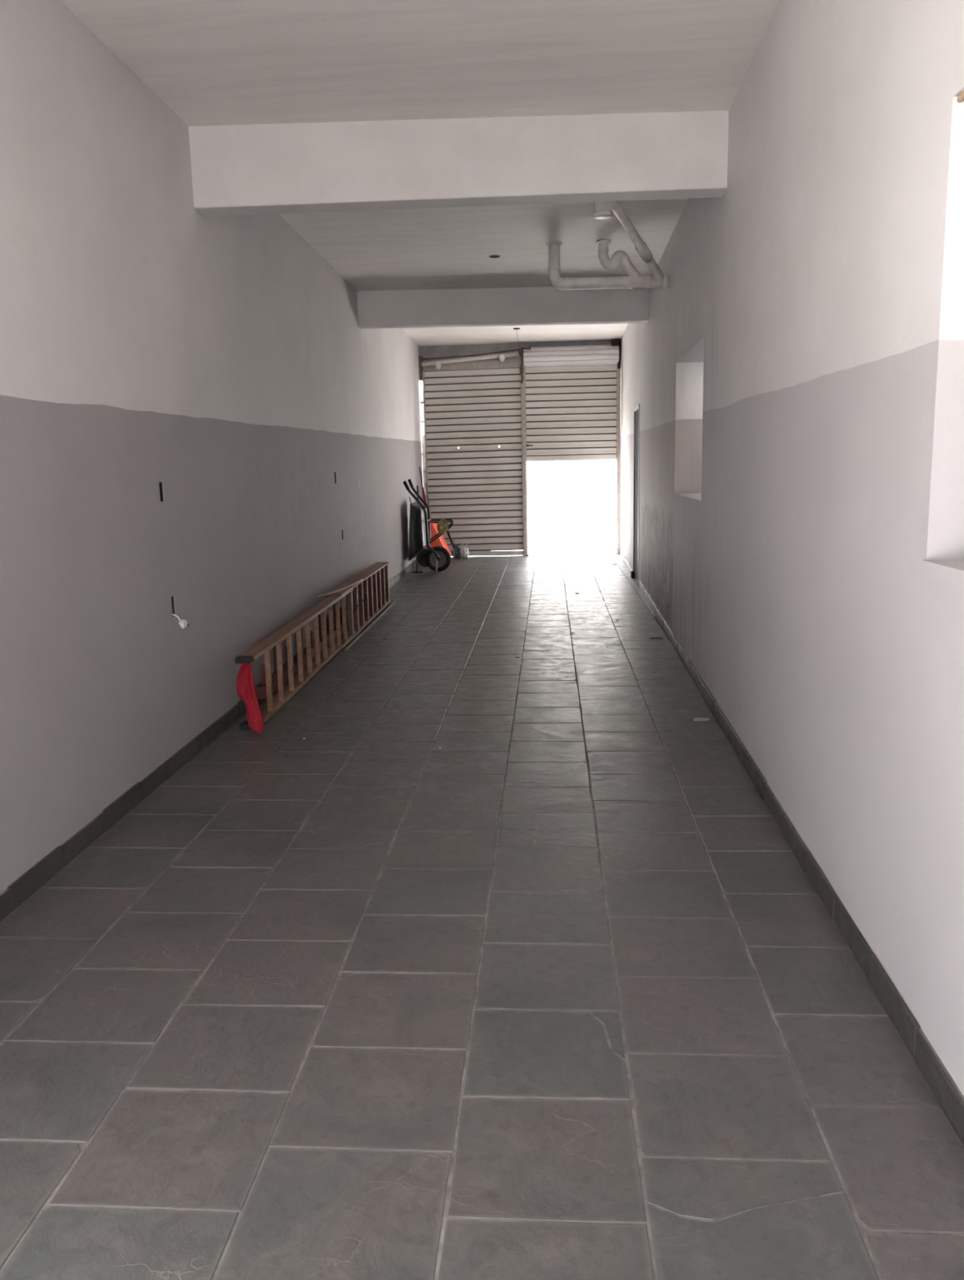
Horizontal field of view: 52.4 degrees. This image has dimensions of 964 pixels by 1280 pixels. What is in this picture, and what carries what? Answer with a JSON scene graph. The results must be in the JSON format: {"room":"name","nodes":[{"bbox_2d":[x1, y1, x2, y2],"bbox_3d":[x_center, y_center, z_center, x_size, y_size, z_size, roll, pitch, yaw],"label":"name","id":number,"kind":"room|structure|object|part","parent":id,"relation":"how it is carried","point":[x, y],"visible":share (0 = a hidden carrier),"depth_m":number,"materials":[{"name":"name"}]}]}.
{"room":"garage","nodes":[
{"label":"garage","id":0,"kind":"room"},
{"bbox_2d":[0,0,425,893],"bbox_3d":[-1.633,-1.687,7.995,0.260,3.900,18.486,-1,10,3],"label":"wall","id":1,"kind":"structure","parent":0,"point":[148,340],"depth_m":4.78,"materials":[{"name":"paint"}]},
{"bbox_2d":[159,482,163,501],"bbox_3d":[-1.682,-0.764,5.058,0.050,0.099,0.047,-1,10,4],"label":"box","id":2,"kind":"object","parent":1,"relation":"attached to","point":[160,483],"visible":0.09,"depth_m":5.08,"materials":[{"name":"black plastic"}]},
{"bbox_2d":[171,595,174,616],"bbox_3d":[-1.667,-0.177,5.203,0.050,0.109,0.043,-1,10,4],"label":"box","id":3,"kind":"object","parent":1,"relation":"attached to","point":[172,597],"visible":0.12,"depth_m":5.22,"materials":[{"name":"black plastic"}]},
{"bbox_2d":[172,613,189,628],"bbox_3d":[-1.609,-0.107,5.259,0.061,0.094,0.139,5,12,30],"label":"wire","id":4,"kind":"object","parent":1,"relation":"hanging from","point":[183,624],"visible":0.97,"depth_m":5.24,"materials":[{"name":"metal"}]},
{"bbox_2d":[0,560,418,921],"bbox_3d":[-1.407,-0.073,9.221,0.016,0.104,16.352,-1,10,3],"label":"baseboard","id":5,"kind":"structure","parent":1,"relation":"attached to","point":[15,894],"depth_m":4.35,"materials":[{"name":"tile"}]},
{"bbox_3d":[-1.719,0.979,3.346,0.011,0.088,0.394,-1,10,3],"label":"skirting stone","id":6,"kind":"part","parent":5,"relation":"part of","materials":[{"name":"stone"}]},
{"bbox_3d":[-1.697,0.904,3.739,0.013,0.097,0.394,-1,10,3],"label":"skirting stone","id":7,"kind":"part","parent":5,"relation":"part of","materials":[{"name":"tile"}]},
{"bbox_3d":[-1.677,0.838,4.133,0.011,0.090,0.394,-1,10,3],"label":"skirting stone","id":8,"kind":"part","parent":5,"relation":"part of","materials":[{"name":"stone"}]},
{"bbox_3d":[-1.655,0.763,4.525,0.013,0.098,0.394,-1,10,3],"label":"skirting stone","id":9,"kind":"part","parent":5,"relation":"part of","materials":[{"name":"tile"}]},
{"bbox_3d":[-1.635,0.696,4.919,0.013,0.092,0.394,-1,10,3],"label":"skirting stone","id":10,"kind":"part","parent":5,"relation":"part of","materials":[{"name":"tile"}]},
{"bbox_3d":[-1.613,0.628,5.313,0.015,0.088,0.394,-1,10,3],"label":"skirting stone","id":11,"kind":"part","parent":5,"relation":"part of","materials":[{"name":"tile"}]},
{"bbox_3d":[-1.593,0.556,5.706,0.014,0.090,0.394,-1,10,3],"label":"skirting stone","id":12,"kind":"part","parent":5,"relation":"part of","materials":[{"name":"tile"}]},
{"bbox_3d":[-1.573,0.487,6.099,0.012,0.088,0.394,-1,10,3],"label":"skirting stone","id":13,"kind":"part","parent":5,"relation":"part of","materials":[{"name":"stone"}]},
{"bbox_3d":[-1.552,0.413,6.492,0.012,0.097,0.394,-1,10,3],"label":"skirting stone","id":14,"kind":"part","parent":5,"relation":"part of","materials":[{"name":"stone"}]},
{"bbox_3d":[-1.198,-0.778,13.178,0.015,0.091,0.394,-1,10,3],"label":"skirting stone","id":15,"kind":"part","parent":5,"relation":"part of","materials":[{"name":"tile"}]},
{"bbox_3d":[-1.178,-0.850,13.571,0.014,0.094,0.394,-1,10,3],"label":"skirting stone","id":16,"kind":"part","parent":5,"relation":"part of","materials":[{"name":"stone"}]},
{"bbox_3d":[-1.157,-0.919,13.965,0.013,0.092,0.394,-1,10,3],"label":"skirting stone","id":17,"kind":"part","parent":5,"relation":"part of","materials":[{"name":"tile"}]},
{"bbox_3d":[-1.136,-0.993,14.357,0.014,0.098,0.394,-1,10,3],"label":"skirting stone","id":18,"kind":"part","parent":5,"relation":"part of","materials":[{"name":"stone"}]},
{"bbox_3d":[-1.116,-1.061,14.751,0.013,0.095,0.394,-1,10,3],"label":"skirting stone","id":19,"kind":"part","parent":5,"relation":"part of","materials":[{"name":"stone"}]},
{"bbox_3d":[-1.096,-1.131,15.144,0.011,0.095,0.394,-1,10,3],"label":"skirting stone","id":20,"kind":"part","parent":5,"relation":"part of","materials":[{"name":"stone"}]},
{"bbox_3d":[-1.074,-1.204,15.537,0.014,0.099,0.394,-1,10,3],"label":"skirting stone","id":21,"kind":"part","parent":5,"relation":"part of","materials":[{"name":"stone"}]},
{"bbox_2d":[60,0,778,346],"bbox_3d":[0.018,-3.461,7.566,3.424,0.330,18.480,-1,10,4],"label":"ceiling","id":22,"kind":"structure","parent":0,"point":[211,62],"depth_m":4.91,"materials":[{"name":"paint"}]},
{"bbox_2d":[188,110,728,216],"bbox_3d":[-0.128,-2.789,5.614,3.061,0.565,0.200,-1,10,1],"label":"beam","id":23,"kind":"structure","parent":22,"relation":"attached to","point":[308,167],"depth_m":5.53,"materials":[{"name":"paint"}]},
{"bbox_2d":[488,254,501,257],"bbox_3d":[0.118,-3.576,9.137,0.120,0.008,0.120,-1,10,4],"label":"recessed light","id":24,"kind":"object","parent":22,"relation":"in","point":[491,255],"visible":1,"depth_m":9.12,"materials":[{"name":"metal"}]},
{"bbox_2d":[356,286,648,328],"bbox_3d":[0.240,-3.764,10.892,3.248,0.505,0.180,-1,10,0],"label":"beam","id":25,"kind":"structure","parent":22,"relation":"attached to","point":[548,305],"depth_m":10.82,"materials":[{"name":"paint"}]},
{"bbox_2d":[546,200,669,289],"bbox_3d":[1.055,-3.162,7.867,1.078,0.417,1.746,-1,10,4],"label":"pipes","id":26,"kind":"object","parent":22,"relation":"attached to","point":[602,210],"visible":0.99,"depth_m":8.60,"materials":[{"name":"white plastic"}]},
{"bbox_2d":[0,552,963,1279],"bbox_3d":[0.099,0.174,8.220,3.950,0.122,18.500,-1,10,4],"label":"floor","id":27,"kind":"structure","parent":0,"point":[553,989],"depth_m":2.86,"materials":[{"name":"tile"}]},
{"bbox_2d":[235,561,391,729],"bbox_3d":[-1.302,-0.176,8.640,0.257,0.483,5.542,-1,10,3],"label":"wooden ladder","id":28,"kind":"object","parent":27,"relation":"on","point":[364,600],"visible":0.98,"depth_m":7.73,"materials":[{"name":"brown wood"}]},
{"bbox_2d":[236,662,264,733],"bbox_3d":[-1.390,0.345,5.845,0.178,0.422,0.070,4,11,26],"label":"cloth","id":29,"kind":"object","parent":28,"relation":"hanging from","point":[246,689],"visible":1,"depth_m":5.84,"materials":[{"name":"red fabric"}]},
{"bbox_3d":[-1.333,-0.185,7.526,0.153,0.043,3.230,-1,10,4],"label":"rail","id":30,"kind":"part","parent":28,"relation":"part of","materials":[{"name":"brown wood"}]},
{"bbox_3d":[-1.407,0.072,8.228,0.085,0.085,3.252,-1,10,3],"label":"rail","id":31,"kind":"part","parent":28,"relation":"part of","materials":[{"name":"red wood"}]},
{"bbox_3d":[-1.324,0.234,7.600,0.105,0.034,3.232,-1,10,3],"label":"rail","id":32,"kind":"part","parent":28,"relation":"part of","materials":[{"name":"brown wood"}]},
{"bbox_2d":[315,578,363,598],"bbox_3d":[-1.249,-0.468,8.781,0.048,0.033,1.358,0,10,10],"label":"stick","id":33,"kind":"object","parent":28,"relation":"on","point":[362,580],"visible":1,"depth_m":8.62,"materials":[{"name":"brown wood"}]},
{"bbox_3d":[-1.220,-0.639,9.921,0.150,0.022,2.853,-1,10,3],"label":"rail","id":34,"kind":"part","parent":28,"relation":"part of","materials":[{"name":"brown wood"}]},
{"bbox_3d":[-1.210,-0.197,9.999,0.150,0.036,2.853,-1,10,3],"label":"rail","id":35,"kind":"part","parent":28,"relation":"part of","materials":[{"name":"brown wood"}]},
{"bbox_2d":[344,600,396,650],"bbox_3d":[-1.098,-0.188,10.019,0.018,0.014,3.100,-1,10,3],"label":"wooden strip","id":36,"kind":"object","parent":27,"relation":"on","point":[395,601],"visible":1,"depth_m":9.72,"materials":[{"name":"brown wood"}]},
{"bbox_2d":[418,466,426,508],"bbox_3d":[-0.959,-2.119,16.383,0.059,1.534,0.267,-7,12,-30],"label":"pole","id":37,"kind":"object","parent":27,"relation":"on","point":[423,489],"visible":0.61,"depth_m":16.31,"materials":[{"name":"metal"}]},
{"bbox_2d":[403,479,453,573],"bbox_3d":[-0.761,-1.699,14.591,0.730,1.389,0.704,-1,10,4],"label":"wheelbarrow","id":38,"kind":"object","parent":27,"relation":"on","point":[437,558],"visible":0.98,"depth_m":14.42,"materials":[{"name":"black metal"}]},
{"bbox_3d":[-1.029,-1.909,14.235,0.062,0.332,0.017,4,11,28],"label":"rod","id":39,"kind":"part","parent":38,"relation":"part of","materials":[{"name":"black metal"}]},
{"bbox_2d":[408,502,426,560],"bbox_3d":[-0.956,-1.629,14.617,0.216,0.833,0.704,-1,10,4],"label":"tray","id":40,"kind":"object","parent":38,"relation":"on","point":[417,527],"depth_m":14.35,"materials":[{"name":"black metal"}]},
{"bbox_3d":[-0.863,-1.817,14.840,0.474,1.214,0.118,2,11,20],"label":"handle","id":41,"kind":"part","parent":38,"relation":"part of","materials":[{"name":"black metal"}]},
{"bbox_3d":[-0.866,-1.742,14.316,0.514,1.144,0.139,-4,10,-14],"label":"handle","id":42,"kind":"part","parent":38,"relation":"part of","materials":[{"name":"black metal"}]},
{"bbox_3d":[-0.596,-1.576,14.318,0.365,0.329,0.026,-1,10,4],"label":"leg","id":43,"kind":"part","parent":38,"relation":"part of","materials":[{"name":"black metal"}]},
{"bbox_3d":[-0.619,-1.670,14.853,0.377,0.329,0.026,-1,10,4],"label":"leg","id":44,"kind":"part","parent":38,"relation":"part of","materials":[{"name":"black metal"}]},
{"bbox_2d":[436,519,448,533],"bbox_3d":[-0.573,-1.648,14.238,0.167,0.221,0.060,-1,10,4],"label":"bundle","id":45,"kind":"object","parent":38,"relation":"hanging from","point":[439,527],"visible":1,"depth_m":14.23,"materials":[{"name":"yellow"}]},
{"bbox_2d":[417,483,455,566],"bbox_3d":[-0.750,-1.883,15.867,0.459,1.288,1.129,0,10,7],"label":"wheelbarrow","id":46,"kind":"object","parent":27,"relation":"on","point":[440,541],"visible":0.44,"depth_m":15.86,"materials":[{"name":"plastic"}]},
{"bbox_3d":[-0.856,-1.964,15.861,0.105,1.121,0.903,-2,10,-2],"label":"handle","id":47,"kind":"part","parent":46,"relation":"part of","materials":[{"name":"black metal"}]},
{"bbox_2d":[425,520,451,555],"bbox_3d":[-0.719,-1.633,16.108,0.386,0.692,0.691,-1,10,4],"label":"tray","id":48,"kind":"object","parent":46,"relation":"on","point":[440,541],"depth_m":15.88,"materials":[{"name":"orange plastic"}]},
{"bbox_3d":[-0.526,-1.690,16.406,0.144,0.293,0.034,-5,11,-22],"label":"leg","id":49,"kind":"part","parent":46,"relation":"part of","materials":[{"name":"black metal"}]},
{"bbox_2d":[451,542,461,558],"bbox_3d":[-0.432,-1.530,16.782,0.173,0.264,0.172,-9,13,-37],"label":"plastic bag","id":50,"kind":"object","parent":27,"relation":"on","point":[456,549],"visible":0.86,"depth_m":16.73,"materials":[{"name":"grey plastic"}]},
{"bbox_2d":[460,542,469,559],"bbox_3d":[-0.299,-1.519,16.672,0.159,0.274,0.172,-5,11,-19],"label":"plastic bag","id":51,"kind":"object","parent":27,"relation":"on","point":[464,553],"visible":1,"depth_m":16.63,"materials":[{"name":"white plastic"}]},
{"bbox_2d":[518,345,530,555],"bbox_3d":[0.748,-3.176,16.664,0.205,3.500,0.250,-1,10,4],"label":"post","id":52,"kind":"object","parent":27,"relation":"on","point":[522,368],"visible":1,"depth_m":16.68,"materials":[{"name":"metal"}]},
{"bbox_2d":[418,348,523,556],"bbox_3d":[-0.165,-3.162,16.790,1.735,3.469,0.190,-1,10,4],"label":"door","id":53,"kind":"structure","parent":52,"relation":"attached to","point":[471,405],"depth_m":16.78,"materials":[{"name":"metal"}]},
{"bbox_3d":[-1.032,-4.599,16.602,0.050,0.400,0.110,-1,10,4],"label":"plate","id":54,"kind":"part","parent":53,"relation":"part of","materials":[{"name":"metal"}]},
{"bbox_3d":[-0.959,-3.005,16.887,0.030,3.160,0.080,-1,10,4],"label":"guide rail","id":55,"kind":"part","parent":53,"relation":"part of","materials":[{"name":"metal"}]},
{"bbox_3d":[-0.190,-4.632,16.600,1.700,0.170,0.050,-1,10,4],"label":"headbox plate","id":56,"kind":"part","parent":53,"relation":"part of","materials":[{"name":"metal"}]},
{"bbox_3d":[0.657,-4.556,16.376,0.082,0.530,0.051,4,11,26],"label":"drive chain","id":57,"kind":"part","parent":52,"relation":"part of","materials":[{"name":"metal"}]},
{"bbox_2d":[648,637,663,639],"bbox_3d":[1.558,-0.013,8.750,0.120,0.006,0.080,-1,10,4],"label":"floor drain","id":58,"kind":"object","parent":27,"relation":"on","point":[649,637],"visible":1,"depth_m":8.74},
{"bbox_2d":[693,717,709,720],"bbox_3d":[1.338,0.482,5.967,0.100,0.002,0.070,-1,10,4],"label":"paper scrap","id":59,"kind":"object","parent":27,"relation":"on","point":[696,718],"visible":1,"depth_m":5.96,"materials":[{"name":"white paper"}]},
{"bbox_2d":[418,340,621,511],"bbox_3d":[0.650,-3.408,16.980,4.800,4.050,0.360,-1,10,4],"label":"wall","id":60,"kind":"structure","parent":0,"point":[439,351],"depth_m":16.58,"materials":[{"name":"paint"}]},
{"bbox_2d":[523,339,620,554],"bbox_3d":[1.541,-3.227,16.683,1.615,3.560,0.352,-1,10,4],"label":"door","id":61,"kind":"structure","parent":60,"relation":"in","point":[573,392],"depth_m":16.53,"materials":[{"name":"metal"}]},
{"bbox_3d":[2.227,-4.750,16.302,0.145,0.460,0.230,-1,10,4],"label":"plate","id":62,"kind":"part","parent":61,"relation":"part of","materials":[{"name":"metal"}]},
{"bbox_3d":[2.318,-3.057,16.655,0.065,3.200,0.080,-1,10,4],"label":"guide rail","id":63,"kind":"part","parent":61,"relation":"part of","materials":[{"name":"metal"}]},
{"bbox_2d":[620,0,963,1096],"bbox_3d":[1.715,-1.720,7.762,0.260,3.900,18.488,0,10,5],"label":"wall","id":64,"kind":"structure","parent":0,"point":[798,370],"depth_m":3.27,"materials":[{"name":"paint"}]},
{"bbox_2d":[631,404,639,583],"bbox_3d":[2.066,-1.905,12.857,0.148,2.270,0.920,-1,10,4],"label":"door","id":65,"kind":"structure","parent":64,"relation":"in","point":[635,573],"depth_m":12.85,"materials":[{"name":"metal"}]},
{"bbox_2d":[674,493,701,506],"bbox_3d":[1.688,-1.083,7.506,0.256,0.035,1.695,0,10,5],"label":"window sill","id":66,"kind":"structure","parent":64,"relation":"in","point":[695,498],"depth_m":7.57,"materials":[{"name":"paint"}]},
{"bbox_2d":[619,549,963,1145],"bbox_3d":[1.696,-0.103,9.004,0.016,0.104,16.353,0,10,5],"label":"baseboard","id":67,"kind":"structure","parent":64,"relation":"attached to","point":[948,1095],"depth_m":3.14,"materials":[{"name":"tile"}]},
{"bbox_3d":[1.972,-0.669,12.168,0.013,0.092,0.394,0,10,5],"label":"skirting stone","id":68,"kind":"part","parent":67,"relation":"part of","materials":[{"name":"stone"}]},
{"bbox_3d":[1.937,-0.602,11.775,0.013,0.098,0.394,0,10,5],"label":"skirting stone","id":69,"kind":"part","parent":67,"relation":"part of","materials":[{"name":"stone"}]},
{"bbox_3d":[1.904,-0.526,11.383,0.011,0.088,0.394,0,10,5],"label":"skirting stone","id":70,"kind":"part","parent":67,"relation":"part of","materials":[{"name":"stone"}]},
{"bbox_3d":[1.870,-0.459,10.990,0.011,0.093,0.394,0,10,5],"label":"skirting stone","id":71,"kind":"part","parent":67,"relation":"part of","materials":[{"name":"stone"}]},
{"bbox_3d":[1.836,-0.385,10.599,0.012,0.087,0.394,0,10,5],"label":"skirting stone","id":72,"kind":"part","parent":67,"relation":"part of","materials":[{"name":"tile"}]},
{"bbox_3d":[1.801,-0.320,10.205,0.013,0.098,0.394,0,10,5],"label":"skirting stone","id":73,"kind":"part","parent":67,"relation":"part of","materials":[{"name":"stone"}]},
{"bbox_3d":[1.767,-0.245,9.814,0.013,0.088,0.394,0,10,5],"label":"skirting stone","id":74,"kind":"part","parent":67,"relation":"part of","materials":[{"name":"tile"}]},
{"bbox_3d":[1.732,-0.175,9.421,0.015,0.088,0.394,0,10,5],"label":"skirting stone","id":75,"kind":"part","parent":67,"relation":"part of","materials":[{"name":"stone"}]},
{"bbox_3d":[1.700,-0.106,9.029,0.011,0.092,0.394,0,10,5],"label":"skirting stone","id":76,"kind":"part","parent":67,"relation":"part of","materials":[{"name":"stone"}]},
{"bbox_3d":[1.665,-0.036,8.636,0.013,0.093,0.394,0,10,5],"label":"skirting stone","id":77,"kind":"part","parent":67,"relation":"part of","materials":[{"name":"stone"}]},
{"bbox_3d":[1.630,0.037,8.245,0.015,0.088,0.394,0,10,5],"label":"skirting stone","id":78,"kind":"part","parent":67,"relation":"part of","materials":[{"name":"stone"}]},
{"bbox_3d":[1.597,0.102,7.851,0.012,0.098,0.394,0,10,5],"label":"skirting stone","id":79,"kind":"part","parent":67,"relation":"part of","materials":[{"name":"stone"}]},
{"bbox_3d":[1.563,0.173,7.459,0.012,0.097,0.394,0,10,5],"label":"skirting stone","id":80,"kind":"part","parent":67,"relation":"part of","materials":[{"name":"tile"}]},
{"bbox_3d":[1.529,0.247,7.067,0.012,0.089,0.394,0,10,5],"label":"skirting stone","id":81,"kind":"part","parent":67,"relation":"part of","materials":[{"name":"stone"}]},
{"bbox_3d":[1.494,0.318,6.675,0.013,0.088,0.394,0,10,5],"label":"skirting stone","id":82,"kind":"part","parent":67,"relation":"part of","materials":[{"name":"tile"}]},
{"bbox_3d":[1.460,0.384,6.282,0.014,0.096,0.394,0,10,5],"label":"skirting stone","id":83,"kind":"part","parent":67,"relation":"part of","materials":[{"name":"tile"}]},
{"bbox_3d":[1.427,0.457,5.890,0.011,0.090,0.394,0,10,5],"label":"skirting stone","id":84,"kind":"part","parent":67,"relation":"part of","materials":[{"name":"stone"}]},
{"bbox_3d":[1.392,0.525,5.497,0.013,0.096,0.394,0,10,5],"label":"skirting stone","id":85,"kind":"part","parent":67,"relation":"part of","materials":[{"name":"tile"}]},
{"bbox_3d":[1.357,0.595,5.105,0.013,0.096,0.394,0,10,5],"label":"skirting stone","id":86,"kind":"part","parent":67,"relation":"part of","materials":[{"name":"stone"}]},
{"bbox_3d":[1.323,0.665,4.712,0.013,0.098,0.394,0,10,5],"label":"skirting stone","id":87,"kind":"part","parent":67,"relation":"part of","materials":[{"name":"stone"}]},
{"bbox_3d":[1.290,0.740,4.321,0.012,0.088,0.394,0,10,5],"label":"skirting stone","id":88,"kind":"part","parent":67,"relation":"part of","materials":[{"name":"tile"}]},
{"bbox_3d":[1.255,0.810,3.929,0.014,0.089,0.394,0,10,5],"label":"skirting stone","id":89,"kind":"part","parent":67,"relation":"part of","materials":[{"name":"stone"}]},
{"bbox_3d":[1.221,0.878,3.536,0.014,0.092,0.394,0,10,5],"label":"skirting stone","id":90,"kind":"part","parent":67,"relation":"part of","materials":[{"name":"stone"}]},
{"bbox_3d":[1.188,0.949,3.143,0.011,0.092,0.394,0,10,5],"label":"skirting stone","id":91,"kind":"part","parent":67,"relation":"part of","materials":[{"name":"stone"}]},
{"bbox_3d":[1.153,1.018,2.751,0.013,0.094,0.394,0,10,5],"label":"skirting stone","id":92,"kind":"part","parent":67,"relation":"part of","materials":[{"name":"tile"}]},
{"bbox_3d":[1.118,1.092,2.359,0.015,0.088,0.394,0,10,5],"label":"skirting stone","id":93,"kind":"part","parent":67,"relation":"part of","materials":[{"name":"stone"}]},
{"bbox_2d":[920,559,963,586],"bbox_3d":[1.179,-0.046,1.698,0.266,0.035,1.615,0,10,5],"label":"window sill","id":94,"kind":"structure","parent":64,"relation":"in","point":[952,571],"depth_m":2.37,"materials":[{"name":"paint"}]},
{"bbox_2d":[956,91,963,122],"bbox_3d":[1.164,-1.233,2.280,0.105,0.086,0.078,5,12,33],"label":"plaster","id":95,"kind":"object","parent":64,"relation":"attached to","point":[960,95],"visible":1,"depth_m":2.27,"materials":[{"name":"beige paint"}]},
{"label":"outside","id":96,"kind":"structure","parent":0,"visible":0},
{"bbox_2d":[501,512,616,554],"bbox_3d":[1.039,-0.972,15.028,60.000,0.220,90.000,-1,10,4],"label":"ground","id":97,"kind":"structure","parent":96,"point":[571,533],"depth_m":22.66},
{"bbox_2d":[421,381,616,514],"bbox_3d":[2.248,-6.953,33.185,28.000,5.300,4.070,-1,10,4],"label":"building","id":98,"kind":"structure","parent":97,"relation":"on","point":[557,486],"depth_m":31.48,"materials":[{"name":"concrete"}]}
]}

